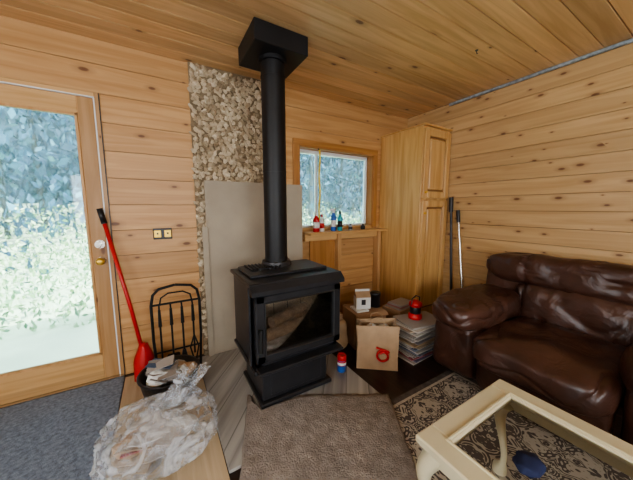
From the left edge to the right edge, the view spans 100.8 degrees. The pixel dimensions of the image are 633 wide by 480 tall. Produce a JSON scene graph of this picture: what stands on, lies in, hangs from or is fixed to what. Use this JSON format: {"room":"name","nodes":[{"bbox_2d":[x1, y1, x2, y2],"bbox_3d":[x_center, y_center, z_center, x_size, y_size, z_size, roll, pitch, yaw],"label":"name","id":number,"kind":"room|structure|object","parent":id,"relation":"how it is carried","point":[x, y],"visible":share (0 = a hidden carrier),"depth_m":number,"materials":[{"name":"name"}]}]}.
{"room":"cabin living room","nodes":[
{"label":"cabin living room","id":0,"kind":"room"},
{"bbox_2d":[0,15,407,373],"bbox_3d":[-1.188,-0.176,2.186,5.420,2.450,0.140,-4,8,-31],"label":"wall","id":1,"kind":"structure","parent":0,"point":[144,96],"depth_m":2.04,"materials":[{"name":"brown wood"}]},
{"bbox_2d":[0,76,125,408],"bbox_3d":[-1.937,0.053,1.709,0.980,2.090,0.207,-4,8,-31],"label":"door","id":2,"kind":"structure","parent":1,"relation":"in","point":[28,384],"depth_m":1.84,"materials":[{"name":"brown wood"}]},
{"bbox_2d":[153,228,171,239],"bbox_3d":[-1.223,-0.050,2.083,0.130,0.088,0.023,-4,8,-31],"label":"switch plate","id":3,"kind":"object","parent":1,"relation":"attached to","point":[158,233],"visible":1,"depth_m":2.09,"materials":[{"name":"plastic"}]},
{"bbox_2d":[292,137,377,229],"bbox_3d":[0.217,-0.587,2.968,1.130,0.925,0.152,-4,8,-31],"label":"window","id":4,"kind":"structure","parent":1,"relation":"in","point":[304,146],"depth_m":2.98,"materials":[{"name":"brown wood"}]},
{"bbox_2d":[318,148,320,219],"bbox_3d":[0.027,-0.569,2.761,0.030,0.771,0.037,-4,8,-31],"label":"strap","id":5,"kind":"object","parent":4,"relation":"hanging from","point":[318,148],"visible":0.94,"depth_m":2.74,"materials":[{"name":"fabric"}]},
{"bbox_2d":[105,343,448,479],"bbox_3d":[0.141,1.347,0.144,5.620,0.100,5.220,-4,8,-31],"label":"floor","id":6,"kind":"structure","parent":0,"point":[408,376],"depth_m":2.06,"materials":[{"name":"brown wood"}]},
{"bbox_2d":[0,376,124,479],"bbox_3d":[-1.437,1.337,-0.245,2.280,0.013,3.985,-4,8,-31],"label":"carpet","id":7,"kind":"object","parent":6,"relation":"on","point":[68,435],"visible":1,"depth_m":1.50,"materials":[{"name":"grey carpet"}]},
{"bbox_2d":[106,369,229,479],"bbox_3d":[-0.822,1.132,1.439,0.510,0.011,1.660,-4,8,-31],"label":"plywood subfloor","id":8,"kind":"object","parent":6,"relation":"on","point":[202,457],"visible":0.44,"depth_m":1.45,"materials":[{"name":"beige wood"}]},
{"bbox_2d":[96,208,154,381],"bbox_3d":[-1.392,0.415,1.915,0.316,1.285,0.103,-1,7,-6],"label":"snow shovel","id":9,"kind":"object","parent":8,"relation":"on","point":[144,353],"visible":0.85,"depth_m":1.96,"materials":[{"name":"red plastic"}]},
{"bbox_2d":[136,355,199,409],"bbox_3d":[-1.012,0.948,1.813,0.380,0.262,0.380,-4,8,-31],"label":"bucket","id":10,"kind":"object","parent":8,"relation":"on","point":[167,382],"visible":1,"depth_m":1.72,"materials":[{"name":"plastic"}]},
{"bbox_2d":[149,283,201,368],"bbox_3d":[-1.089,0.689,2.057,0.350,0.717,0.140,-4,8,-31],"label":"fireplace tool set","id":11,"kind":"object","parent":8,"relation":"on","point":[184,352],"visible":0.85,"depth_m":2.03,"materials":[{"name":"metal"}]},
{"bbox_2d":[187,62,262,354],"bbox_3d":[-0.733,-0.187,2.341,0.666,2.467,0.061,-4,8,-31],"label":"surround","id":12,"kind":"object","parent":6,"relation":"on","point":[226,107],"visible":0.36,"depth_m":2.22,"materials":[{"name":"beige stone"}]},
{"bbox_2d":[198,348,379,473],"bbox_3d":[-0.285,1.054,2.045,1.030,0.019,1.154,-4,8,-31],"label":"hearth pad","id":13,"kind":"object","parent":6,"relation":"on","point":[228,389],"visible":0.48,"depth_m":1.86,"materials":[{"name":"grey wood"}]},
{"bbox_2d":[202,180,302,355],"bbox_3d":[-0.542,0.235,2.439,0.935,1.509,0.031,-4,8,-31],"label":"board","id":14,"kind":"object","parent":13,"relation":"on","point":[233,235],"visible":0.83,"depth_m":2.31,"materials":[{"name":"beige"}]},
{"bbox_2d":[230,258,344,408],"bbox_3d":[-0.208,0.611,1.899,0.660,0.894,0.571,-4,8,-31],"label":"wood stove","id":15,"kind":"object","parent":13,"relation":"on","point":[287,313],"visible":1,"depth_m":1.75,"materials":[{"name":"black metal"}]},
{"bbox_2d":[238,17,307,261],"bbox_3d":[-0.306,-0.606,1.897,0.370,1.522,0.360,-4,8,-31],"label":"pipe","id":16,"kind":"object","parent":15,"relation":"on","point":[275,51],"visible":1,"depth_m":1.80,"materials":[{"name":"black metal"}]},
{"bbox_2d":[337,352,345,372],"bbox_3d":[0.199,0.969,2.072,0.074,0.142,0.074,-4,8,-31],"label":"beverage can","id":17,"kind":"object","parent":13,"relation":"on","point":[341,356],"visible":1,"depth_m":2.04,"materials":[{"name":"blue metal"}]},
{"bbox_2d":[239,393,417,479],"bbox_3d":[0.018,1.111,1.413,0.973,0.019,0.808,0,7,-1],"label":"mat","id":18,"kind":"object","parent":6,"relation":"on","point":[309,436],"visible":0.99,"depth_m":1.44,"materials":[{"name":"brown carpet"}]},
{"bbox_2d":[337,313,347,348],"bbox_3d":[0.150,0.845,2.463,0.244,0.325,0.240,-4,8,-31],"label":"sack","id":19,"kind":"object","parent":6,"relation":"on","point":[343,340],"visible":0.24,"depth_m":2.40,"materials":[{"name":"paper"}]},
{"bbox_2d":[302,228,387,312],"bbox_3d":[0.352,0.404,3.000,1.060,1.040,0.178,-4,8,-31],"label":"console table","id":20,"kind":"object","parent":6,"relation":"on","point":[324,247],"visible":0.66,"depth_m":2.92,"materials":[{"name":"brown wood"}]},
{"bbox_2d":[313,212,319,231],"bbox_3d":[-0.003,-0.183,2.691,0.069,0.200,0.069,-4,8,-31],"label":"detergent bottle","id":21,"kind":"object","parent":20,"relation":"on","point":[316,222],"visible":0.97,"depth_m":2.67,"materials":[{"name":"red plastic"}]},
{"bbox_2d":[320,214,324,231],"bbox_3d":[0.057,-0.177,2.728,0.052,0.180,0.052,-4,8,-31],"label":"glue bottle","id":22,"kind":"object","parent":20,"relation":"on","point":[322,223],"visible":0.88,"depth_m":2.71,"materials":[{"name":"white plastic"}]},
{"bbox_2d":[330,209,335,230],"bbox_3d":[0.175,-0.214,2.795,0.075,0.237,0.060,-4,8,-31],"label":"spray bottle","id":23,"kind":"object","parent":20,"relation":"on","point":[333,216],"visible":0.99,"depth_m":2.78,"materials":[{"name":"blue plastic"}]},
{"bbox_2d":[337,211,342,230],"bbox_3d":[0.255,-0.207,2.844,0.056,0.210,0.056,-4,8,-31],"label":"bottle","id":24,"kind":"object","parent":20,"relation":"on","point":[339,219],"visible":1,"depth_m":2.83,"materials":[{"name":"teal plastic"}]},
{"bbox_2d":[341,303,388,349],"bbox_3d":[0.465,0.821,2.578,0.330,0.355,0.361,-2,7,-19],"label":"cardboard box","id":25,"kind":"object","parent":6,"relation":"on","point":[350,313],"visible":0.53,"depth_m":2.46,"materials":[{"name":"brown cardboard"}]},
{"bbox_2d":[354,289,370,308],"bbox_3d":[0.439,0.558,2.518,0.140,0.180,0.104,-1,7,-6],"label":"milk carton","id":26,"kind":"object","parent":25,"relation":"on","point":[362,298],"visible":1,"depth_m":2.48,"materials":[{"name":"white cardboard"}]},
{"bbox_2d":[370,290,380,307],"bbox_3d":[0.578,0.582,2.584,0.106,0.140,0.106,-4,8,-31],"label":"tin","id":27,"kind":"object","parent":25,"relation":"on","point":[375,295],"visible":0.92,"depth_m":2.54,"materials":[{"name":"metal"}]},
{"bbox_2d":[356,312,399,370],"bbox_3d":[0.502,0.829,2.187,0.346,0.434,0.190,1,7,7],"label":"bag","id":28,"kind":"object","parent":6,"relation":"on","point":[377,343],"visible":1,"depth_m":2.12,"materials":[{"name":"brown paper"}]},
{"bbox_2d":[382,297,409,317],"bbox_3d":[0.865,0.808,2.737,0.300,0.343,0.221,-5,9,-37],"label":"cardboard box","id":29,"kind":"object","parent":6,"relation":"on","point":[399,306],"visible":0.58,"depth_m":2.65,"materials":[{"name":"brown cardboard"}]},
{"bbox_2d":[393,311,435,365],"bbox_3d":[0.915,0.868,2.395,0.460,0.306,0.369,-4,8,-31],"label":"stack","id":30,"kind":"object","parent":6,"relation":"on","point":[416,338],"visible":0.56,"depth_m":2.26,"materials":[{"name":"multicoloured paper"}]},
{"bbox_2d":[408,295,421,320],"bbox_3d":[0.899,0.604,2.381,0.124,0.216,0.124,-4,8,-31],"label":"lantern","id":31,"kind":"object","parent":30,"relation":"on","point":[415,305],"visible":1,"depth_m":2.34,"materials":[{"name":"red plastic"}]},
{"bbox_2d":[379,122,452,313],"bbox_3d":[1.133,-0.154,3.128,0.464,2.158,0.637,-4,8,-31],"label":"pantry cabinet","id":32,"kind":"object","parent":6,"relation":"on","point":[415,160],"visible":0.87,"depth_m":2.91,"materials":[{"name":"brown wood"}]},
{"bbox_2d":[449,197,452,289],"bbox_3d":[1.470,0.247,2.877,0.191,1.422,0.210,-4,8,-31],"label":"push broom","id":33,"kind":"object","parent":6,"relation":"on","point":[450,198],"visible":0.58,"depth_m":2.90,"materials":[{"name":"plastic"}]},
{"bbox_2d":[456,210,462,287],"bbox_3d":[1.528,0.330,2.771,0.212,1.283,0.293,-4,8,-31],"label":"mop","id":34,"kind":"object","parent":6,"relation":"on","point":[457,211],"visible":0.56,"depth_m":2.82,"materials":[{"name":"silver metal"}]},
{"bbox_2d":[391,369,632,479],"bbox_3d":[1.233,1.204,0.858,1.120,0.010,2.340,-4,8,-31],"label":"patterned area rug","id":35,"kind":"object","parent":6,"relation":"on","point":[418,408],"visible":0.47,"depth_m":1.48,"materials":[{"name":"carpet"}]},
{"bbox_2d":[415,379,632,479],"bbox_3d":[0.960,0.996,0.679,0.648,0.444,1.202,-4,8,-31],"label":"coffee table","id":36,"kind":"object","parent":35,"relation":"on","point":[439,441],"visible":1,"depth_m":1.03,"materials":[{"name":"beige paint"}]},
{"bbox_2d":[512,450,546,478],"bbox_3d":[0.699,0.742,0.866,0.110,0.047,0.080,-4,8,-31],"label":"cleaning cloth","id":37,"kind":"object","parent":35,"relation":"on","point":[529,464],"visible":1,"depth_m":0.85,"materials":[{"name":"blue fabric"}]},
{"bbox_2d":[432,252,632,444],"bbox_3d":[1.618,0.621,1.729,1.070,0.936,1.433,-4,8,-31],"label":"leather sofa","id":38,"kind":"object","parent":6,"relation":"on","point":[557,330],"visible":0.96,"depth_m":1.72,"materials":[{"name":"leather"}]},
{"bbox_2d":[0,0,632,118],"bbox_3d":[0.141,-1.199,-0.167,5.820,0.150,5.420,-4,8,-31],"label":"ceiling","id":39,"kind":"structure","parent":0,"point":[406,59],"depth_m":1.71,"materials":[{"name":"brown wood"}]},
{"bbox_2d":[407,42,632,293],"bbox_3d":[2.487,-0.094,1.471,0.140,2.440,5.160,-4,8,-31],"label":"wall","id":40,"kind":"structure","parent":0,"point":[543,163],"depth_m":2.20,"materials":[{"name":"brown wood"}]},
{"bbox_2d":[449,38,632,105],"bbox_3d":[2.599,-1.249,0.978,0.026,0.024,4.447,-4,8,-31],"label":"trim","id":41,"kind":"structure","parent":40,"relation":"attached to","point":[628,41],"depth_m":2.11,"materials":[{"name":"grey metal"}]},
{"label":"outside","id":42,"kind":"structure","parent":0,"visible":0},
{"bbox_2d":[0,202,362,373],"bbox_3d":[-8.380,-2.928,17.605,64.000,4.776,34.000,-4,8,-31],"label":"ground","id":43,"kind":"structure","parent":42,"point":[22,348],"depth_m":3.53,"materials":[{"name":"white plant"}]},
{"bbox_2d":[0,106,363,339],"bbox_3d":[-5.752,-7.314,12.720,72.177,14.546,21.307,-4,8,-31],"label":"forest trees","id":44,"kind":"object","parent":43,"relation":"on","point":[39,159],"visible":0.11,"depth_m":6.44,"materials":[{"name":"green plant"}]}
]}

